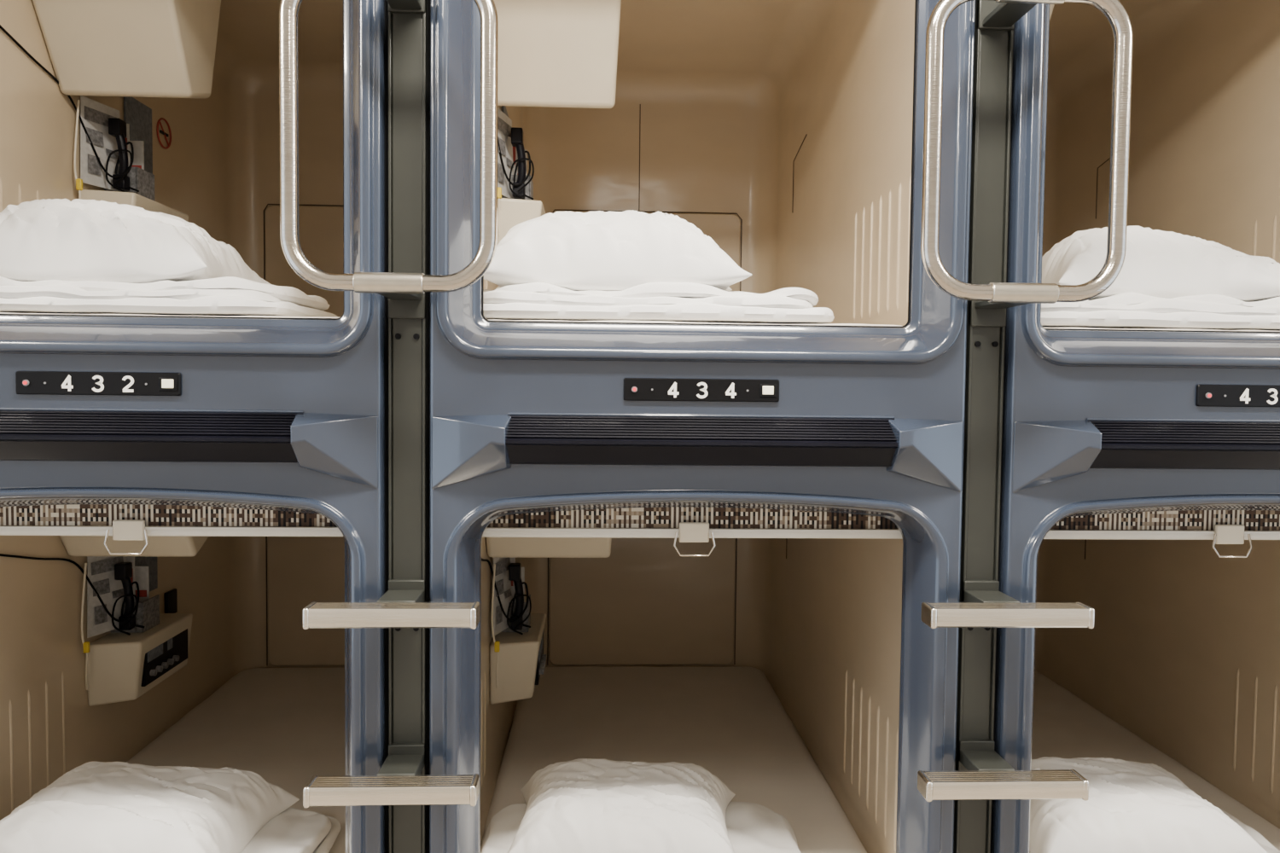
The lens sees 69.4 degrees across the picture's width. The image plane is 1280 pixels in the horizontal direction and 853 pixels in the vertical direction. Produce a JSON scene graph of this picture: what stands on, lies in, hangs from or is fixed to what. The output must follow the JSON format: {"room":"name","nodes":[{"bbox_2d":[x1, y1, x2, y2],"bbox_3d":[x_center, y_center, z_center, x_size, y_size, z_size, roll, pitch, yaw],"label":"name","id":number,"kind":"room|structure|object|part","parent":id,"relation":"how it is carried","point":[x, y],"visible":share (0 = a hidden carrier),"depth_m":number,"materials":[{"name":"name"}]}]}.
{"room":"capsule hotel","nodes":[
{"label":"capsule hotel","id":0,"kind":"room"},
{"bbox_3d":[0.118,-0.003,1.821,8.400,2.950,0.130,1,3,-3],"label":"wall","id":1,"kind":"structure","parent":0,"visible":0},
{"bbox_2d":[15,371,181,395],"bbox_3d":[-0.983,-0.078,1.677,0.292,0.042,0.011,1,3,-3],"label":"number plate","id":2,"kind":"object","parent":1,"relation":"attached to","point":[26,382],"visible":1,"depth_m":1.68,"materials":[{"name":"black plastic"}]},
{"bbox_3d":[-0.859,-0.077,1.683,0.032,0.024,0.004,1,3,-3],"label":"button frame","id":3,"kind":"part","parent":2,"relation":"part of","materials":[{"name":"plastic"}]},
{"bbox_2d":[0,504,343,555],"bbox_3d":[-0.991,0.129,1.794,0.880,0.236,0.039,1,3,-3],"label":"roller blind","id":4,"kind":"object","parent":1,"relation":"attached to","point":[124,522],"visible":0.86,"depth_m":1.80,"materials":[{"name":"fabric"}]},
{"bbox_3d":[-0.992,0.204,1.807,0.880,0.018,0.019,1,3,-3],"label":"rail","id":5,"kind":"part","parent":4,"relation":"part of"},
{"bbox_2d":[0,0,385,852],"bbox_3d":[-0.985,0.015,1.703,1.012,2.700,0.148,1,3,-3],"label":"frame","id":6,"kind":"object","parent":1,"relation":"attached to","point":[277,414],"visible":0.95,"depth_m":1.69,"materials":[{"name":"blue plastic"}]},
{"bbox_3d":[-0.981,-0.030,1.684,0.726,0.007,0.007,1,3,-3],"label":"tread trim","id":7,"kind":"part","parent":6,"relation":"part of","materials":[{"name":"plastic"}]},
{"bbox_2d":[482,507,902,556],"bbox_3d":[0.108,0.139,1.844,0.880,0.236,0.039,1,3,-3],"label":"roller blind","id":8,"kind":"object","parent":1,"relation":"attached to","point":[689,525],"visible":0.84,"depth_m":1.85,"materials":[{"name":"fabric"}]},
{"bbox_3d":[0.107,0.214,1.857,0.880,0.018,0.019,1,3,-3],"label":"rail","id":9,"kind":"part","parent":8,"relation":"part of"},
{"bbox_2d":[623,378,779,401],"bbox_3d":[0.115,-0.068,1.727,0.292,0.042,0.011,1,3,-3],"label":"number plate","id":10,"kind":"object","parent":1,"relation":"attached to","point":[635,389],"visible":1,"depth_m":1.73,"materials":[{"name":"black plastic"}]},
{"bbox_3d":[0.240,-0.067,1.732,0.032,0.024,0.004,1,3,-3],"label":"button frame","id":11,"kind":"part","parent":10,"relation":"part of","materials":[{"name":"plastic"}]},
{"bbox_2d":[429,0,975,852],"bbox_3d":[0.113,0.025,1.753,1.012,2.700,0.148,1,3,-3],"label":"frame","id":12,"kind":"object","parent":1,"relation":"attached to","point":[526,416],"visible":0.95,"depth_m":1.73,"materials":[{"name":"blue plastic"}]},
{"bbox_3d":[0.118,-0.020,1.734,0.726,0.007,0.007,1,3,-3],"label":"tread trim","id":13,"kind":"part","parent":12,"relation":"part of","materials":[{"name":"plastic"}]},
{"bbox_2d":[991,3,1279,852],"bbox_3d":[1.212,0.035,1.803,1.012,2.700,0.148,1,3,-3],"label":"frame","id":14,"kind":"object","parent":1,"relation":"attached to","point":[1096,421],"visible":0.95,"depth_m":1.77,"materials":[{"name":"blue plastic"}]},
{"bbox_3d":[1.216,-0.010,1.784,0.726,0.007,0.007,1,3,-3],"label":"tread trim","id":15,"kind":"part","parent":14,"relation":"part of","materials":[{"name":"blue plastic"}]},
{"bbox_2d":[1042,0,1279,331],"bbox_3d":[1.176,-0.736,2.763,0.997,1.145,1.842,1,3,-3],"label":"capsule","id":16,"kind":"object","parent":1,"relation":"attached to","point":[1204,154],"visible":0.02,"depth_m":2.85,"materials":[{"name":"beige plastic"}]},
{"bbox_2d":[1040,292,1279,331],"bbox_3d":[1.118,-0.252,2.113,0.751,0.080,0.450,1,3,-3],"label":"quilt","id":17,"kind":"object","parent":16,"relation":"on","point":[1125,310],"visible":0.45,"depth_m":1.91,"materials":[{"name":"white fabric"}]},
{"bbox_2d":[1041,226,1279,302],"bbox_3d":[1.157,-0.364,2.102,0.564,0.176,0.364,1,2,1],"label":"pillow","id":18,"kind":"object","parent":17,"relation":"on","point":[1159,264],"visible":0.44,"depth_m":1.96,"materials":[{"name":"white fabric"}]},
{"bbox_3d":[1.170,-0.205,2.776,0.951,0.074,1.803,1,3,-3],"label":"mattress","id":19,"kind":"part","parent":16,"relation":"part of","materials":[{"name":"fabric"}]},
{"bbox_2d":[1043,510,1279,558],"bbox_3d":[1.207,0.149,1.894,0.880,0.236,0.039,1,3,-3],"label":"roller blind","id":20,"kind":"object","parent":1,"relation":"attached to","point":[1220,526],"visible":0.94,"depth_m":1.90,"materials":[{"name":"fabric"}]},
{"bbox_3d":[1.206,0.224,1.907,0.880,0.018,0.019,1,3,-3],"label":"rail","id":21,"kind":"part","parent":20,"relation":"part of","materials":[{"name":"white metal"}]},
{"bbox_2d":[1195,384,1279,407],"bbox_3d":[1.214,-0.058,1.777,0.292,0.042,0.011,1,3,-3],"label":"number plate","id":22,"kind":"object","parent":1,"relation":"attached to","point":[1207,395],"visible":1,"depth_m":1.77,"materials":[{"name":"black plastic"}]},
{"bbox_3d":[0.127,1.546,1.303,8.400,0.100,5.200,1,3,-3],"label":"floor","id":23,"kind":"structure","parent":0,"visible":0},
{"bbox_2d":[0,525,345,852],"bbox_3d":[-1.036,0.478,2.717,0.997,1.145,1.842,1,3,-3],"label":"capsule","id":24,"kind":"object","parent":23,"relation":"on","point":[196,652],"visible":0.46,"depth_m":2.72,"materials":[{"name":"beige plastic"}]},
{"bbox_3d":[-1.500,0.540,2.496,0.017,0.340,0.028,-1,3,-30],"label":"white cord","id":25,"kind":"part","parent":24,"relation":"part of","materials":[{"name":"beige plastic"}]},
{"bbox_2d":[91,556,124,625],"bbox_3d":[-1.490,0.459,2.593,0.004,0.175,0.120,1,3,14],"label":"print","id":26,"kind":"object","parent":24,"relation":"attached to","point":[107,606],"depth_m":2.59},
{"bbox_2d":[130,568,146,597],"bbox_3d":[-1.477,0.457,2.700,0.055,0.090,0.032,1,3,-3],"label":"print","id":27,"kind":"object","parent":24,"relation":"on","point":[139,575],"depth_m":2.72},
{"bbox_3d":[-1.403,0.671,2.732,0.016,0.110,0.275,1,3,-3],"label":"control panel","id":28,"kind":"part","parent":24,"relation":"part of","materials":[{"name":"black plastic"}]},
{"bbox_2d":[163,588,177,613],"bbox_3d":[-1.535,0.577,3.025,0.012,0.080,0.070,1,3,-3],"label":"wall switch","id":29,"kind":"object","parent":24,"relation":"attached to","point":[170,595],"depth_m":3.01,"materials":[{"name":"black plastic"}]},
{"bbox_2d":[0,0,343,318],"bbox_3d":[-1.022,-0.756,2.663,0.997,1.145,1.842,1,3,-3],"label":"capsule","id":30,"kind":"object","parent":24,"relation":"on","point":[167,107],"visible":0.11,"depth_m":2.75,"materials":[{"name":"beige plastic"}]},
{"bbox_3d":[-1.487,-0.694,2.442,0.017,0.340,0.028,-1,3,-30],"label":"white cord","id":31,"kind":"part","parent":30,"relation":"part of","materials":[{"name":"beige plastic"}]},
{"bbox_2d":[84,105,118,175],"bbox_3d":[-1.477,-0.775,2.540,0.004,0.175,0.120,1,3,14],"label":"print","id":32,"kind":"object","parent":30,"relation":"attached to","point":[101,142],"depth_m":2.53},
{"bbox_2d":[125,137,141,168],"bbox_3d":[-1.463,-0.777,2.646,0.055,0.090,0.032,1,3,-3],"label":"print","id":33,"kind":"object","parent":30,"relation":"on","point":[136,144],"depth_m":2.66},
{"bbox_2d":[0,276,337,316],"bbox_3d":[-1.077,-0.275,2.012,0.746,0.085,0.449,1,3,-3],"label":"quilt","id":34,"kind":"object","parent":30,"relation":"on","point":[226,295],"visible":0.82,"depth_m":1.82,"materials":[{"name":"white fabric"}]},
{"bbox_2d":[0,198,272,285],"bbox_3d":[-1.140,-0.389,1.998,0.570,0.184,0.375,1,3,-3],"label":"pillow","id":35,"kind":"object","parent":34,"relation":"on","point":[77,240],"visible":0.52,"depth_m":1.85,"materials":[{"name":"white fabric"}]},
{"bbox_3d":[-1.027,-0.225,2.676,0.951,0.074,1.802,1,3,-3],"label":"mattress","id":36,"kind":"part","parent":30,"relation":"part of","materials":[{"name":"fabric"}]},
{"bbox_3d":[-1.076,-0.569,3.585,0.740,0.560,0.013,1,3,-3],"label":"access panel","id":37,"kind":"part","parent":30,"relation":"part of","materials":[{"name":"beige plastic"}]},
{"bbox_3d":[-1.041,1.009,2.730,0.950,0.074,1.803,1,3,-3],"label":"mattress","id":38,"kind":"part","parent":24,"relation":"part of","materials":[{"name":"fabric"}]},
{"bbox_2d":[240,807,341,852],"bbox_3d":[-1.091,0.961,2.067,0.748,0.082,0.450,1,3,-3],"label":"quilt","id":39,"kind":"object","parent":24,"relation":"on","point":[293,830],"visible":0.25,"depth_m":2.14,"materials":[{"name":"white fabric"}]},
{"bbox_2d":[0,762,299,852],"bbox_3d":[-1.129,0.858,2.053,0.590,0.157,0.424,1,2,0],"label":"pillow","id":40,"kind":"object","parent":39,"relation":"on","point":[94,807],"visible":1,"depth_m":1.97,"materials":[{"name":"white fabric"}]},
{"bbox_3d":[-1.089,0.665,3.639,0.740,0.560,0.013,1,3,-3],"label":"access panel","id":41,"kind":"part","parent":24,"relation":"part of","materials":[{"name":"beige plastic"}]},
{"bbox_2d":[384,0,430,852],"bbox_3d":[-0.438,0.068,1.767,0.088,2.800,0.074,1,3,-3],"label":"support post","id":42,"kind":"object","parent":23,"relation":"on","point":[407,36],"visible":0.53,"depth_m":1.73,"materials":[{"name":"grey metal"}]},
{"bbox_2d":[279,0,498,319],"bbox_3d":[-0.427,-0.507,1.630,0.364,0.619,0.169,1,3,-3],"label":"handle","id":43,"kind":"object","parent":42,"relation":"attached to","point":[405,293],"visible":1,"depth_m":1.56,"materials":[{"name":"metal"}]},
{"bbox_2d":[302,579,479,629],"bbox_3d":[-0.436,0.320,1.673,0.298,0.057,0.155,1,3,-3],"label":"step","id":44,"kind":"structure","parent":42,"relation":"attached to","point":[403,605],"depth_m":1.60,"materials":[{"name":"beige metal"}]},
{"bbox_2d":[303,743,479,808],"bbox_3d":[-0.440,0.634,1.687,0.298,0.057,0.155,1,3,-3],"label":"step","id":45,"kind":"structure","parent":42,"relation":"attached to","point":[399,781],"depth_m":1.62,"materials":[{"name":"beige metal"}]},
{"bbox_2d":[480,527,902,852],"bbox_3d":[0.063,0.488,2.767,0.997,1.145,1.842,1,3,-3],"label":"capsule","id":46,"kind":"object","parent":23,"relation":"on","point":[770,667],"visible":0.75,"depth_m":2.91,"materials":[{"name":"beige plastic"}]},
{"bbox_3d":[-0.401,0.550,2.546,0.017,0.340,0.028,-1,3,-30],"label":"white cord","id":47,"kind":"part","parent":46,"relation":"part of","materials":[{"name":"beige plastic"}]},
{"bbox_2d":[494,558,511,624],"bbox_3d":[-0.392,0.469,2.643,0.004,0.175,0.120,1,3,14],"label":"print","id":48,"kind":"object","parent":46,"relation":"attached to","point":[503,567],"depth_m":2.64},
{"bbox_3d":[-0.305,0.681,2.781,0.016,0.110,0.275,1,3,-3],"label":"control panel","id":49,"kind":"part","parent":46,"relation":"part of","materials":[{"name":"black plastic"}]},
{"bbox_2d":[480,802,801,852],"bbox_3d":[0.007,0.969,2.116,0.752,0.085,0.444,1,3,-3],"label":"quilt","id":50,"kind":"object","parent":46,"relation":"on","point":[752,828],"visible":0.41,"depth_m":2.16,"materials":[{"name":"white fabric"}]},
{"bbox_2d":[507,758,735,852],"bbox_3d":[-0.035,0.870,2.103,0.540,0.153,0.424,1,2,1],"label":"pillow","id":51,"kind":"object","parent":50,"relation":"on","point":[579,805],"visible":1,"depth_m":1.98,"materials":[{"name":"white fabric"}]},
{"bbox_3d":[0.010,0.675,3.689,0.740,0.560,0.013,1,3,-3],"label":"access panel","id":52,"kind":"part","parent":46,"relation":"part of","materials":[{"name":"beige plastic"}]},
{"bbox_3d":[0.058,1.019,2.780,0.950,0.074,1.803,1,3,-3],"label":"mattress","id":53,"kind":"part","parent":46,"relation":"part of","materials":[{"name":"fabric"}]},
{"bbox_2d":[483,0,915,325],"bbox_3d":[0.077,-0.746,2.713,0.997,1.145,1.842,1,3,-3],"label":"capsule","id":54,"kind":"object","parent":46,"relation":"on","point":[781,130],"visible":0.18,"depth_m":3.01,"materials":[{"name":"beige plastic"}]},
{"bbox_3d":[-0.388,-0.684,2.492,0.017,0.340,0.028,-1,3,-30],"label":"white cord","id":55,"kind":"part","parent":54,"relation":"part of","materials":[{"name":"beige plastic"}]},
{"bbox_2d":[497,116,513,184],"bbox_3d":[-0.378,-0.765,2.589,0.004,0.175,0.120,1,3,14],"label":"print","id":56,"kind":"object","parent":54,"relation":"attached to","point":[505,130],"depth_m":2.58},
{"bbox_2d":[512,146,517,174],"bbox_3d":[-0.364,-0.767,2.696,0.055,0.090,0.032,1,3,-3],"label":"print","id":57,"kind":"object","parent":54,"relation":"on","point":[514,154],"depth_m":2.68},
{"bbox_3d":[0.023,-0.559,3.635,0.740,0.560,0.013,1,3,-3],"label":"access panel","id":58,"kind":"part","parent":54,"relation":"part of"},
{"bbox_2d":[483,282,834,324],"bbox_3d":[0.021,-0.265,2.064,0.748,0.085,0.443,1,3,-3],"label":"quilt","id":59,"kind":"object","parent":54,"relation":"on","point":[689,302],"visible":0.78,"depth_m":1.86,"materials":[{"name":"white fabric"}]},
{"bbox_2d":[483,210,751,290],"bbox_3d":[-0.061,-0.382,2.046,0.586,0.190,0.381,1,3,-3],"label":"pillow","id":60,"kind":"object","parent":59,"relation":"on","point":[578,251],"visible":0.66,"depth_m":1.90,"materials":[{"name":"white fabric"}]},
{"bbox_3d":[0.071,-0.215,2.726,0.950,0.074,1.803,1,3,-3],"label":"mattress","id":61,"kind":"part","parent":54,"relation":"part of","materials":[{"name":"fabric"}]},
{"bbox_2d":[953,0,1014,852],"bbox_3d":[0.661,0.078,1.817,0.088,2.800,0.074,1,3,-3],"label":"support post","id":62,"kind":"object","parent":23,"relation":"on","point":[993,58],"visible":0.48,"depth_m":1.78,"materials":[{"name":"grey metal"}]},
{"bbox_2d":[917,738,1088,802],"bbox_3d":[0.659,0.644,1.737,0.298,0.057,0.155,1,3,-3],"label":"step","id":63,"kind":"structure","parent":62,"relation":"attached to","point":[988,776],"depth_m":1.67,"materials":[{"name":"beige metal"}]},
{"bbox_2d":[921,580,1094,628],"bbox_3d":[0.663,0.330,1.723,0.298,0.057,0.155,1,3,-3],"label":"step","id":64,"kind":"structure","parent":62,"relation":"attached to","point":[983,606],"depth_m":1.65,"materials":[{"name":"beige metal"}]},
{"bbox_2d":[920,0,1133,326],"bbox_3d":[0.672,-0.497,1.680,0.364,0.619,0.169,1,3,-3],"label":"handle","id":65,"kind":"object","parent":62,"relation":"attached to","point":[989,304],"visible":1,"depth_m":1.61,"materials":[{"name":"metal"}]},
{"bbox_2d":[1031,529,1279,850],"bbox_3d":[1.162,0.498,2.817,0.997,1.145,1.842,1,3,-3],"label":"capsule","id":66,"kind":"object","parent":23,"relation":"on","point":[1177,672],"visible":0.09,"depth_m":2.83,"materials":[{"name":"beige plastic"}]},
{"bbox_2d":[1029,808,1279,852],"bbox_3d":[1.107,0.979,2.165,0.747,0.085,0.445,1,3,-3],"label":"quilt","id":67,"kind":"object","parent":66,"relation":"on","point":[1264,843],"visible":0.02,"depth_m":2.15,"materials":[{"name":"white fabric"}]},
{"bbox_2d":[1029,756,1267,852],"bbox_3d":[1.104,0.882,2.155,0.546,0.150,0.444,1,3,-3],"label":"pillow","id":68,"kind":"object","parent":67,"relation":"on","point":[1131,807],"visible":0.76,"depth_m":2.01,"materials":[{"name":"white fabric"}]},
{"bbox_3d":[1.156,1.029,2.830,0.951,0.074,1.802,1,3,-3],"label":"mattress","id":69,"kind":"part","parent":66,"relation":"part of","materials":[{"name":"fabric"}]}
]}

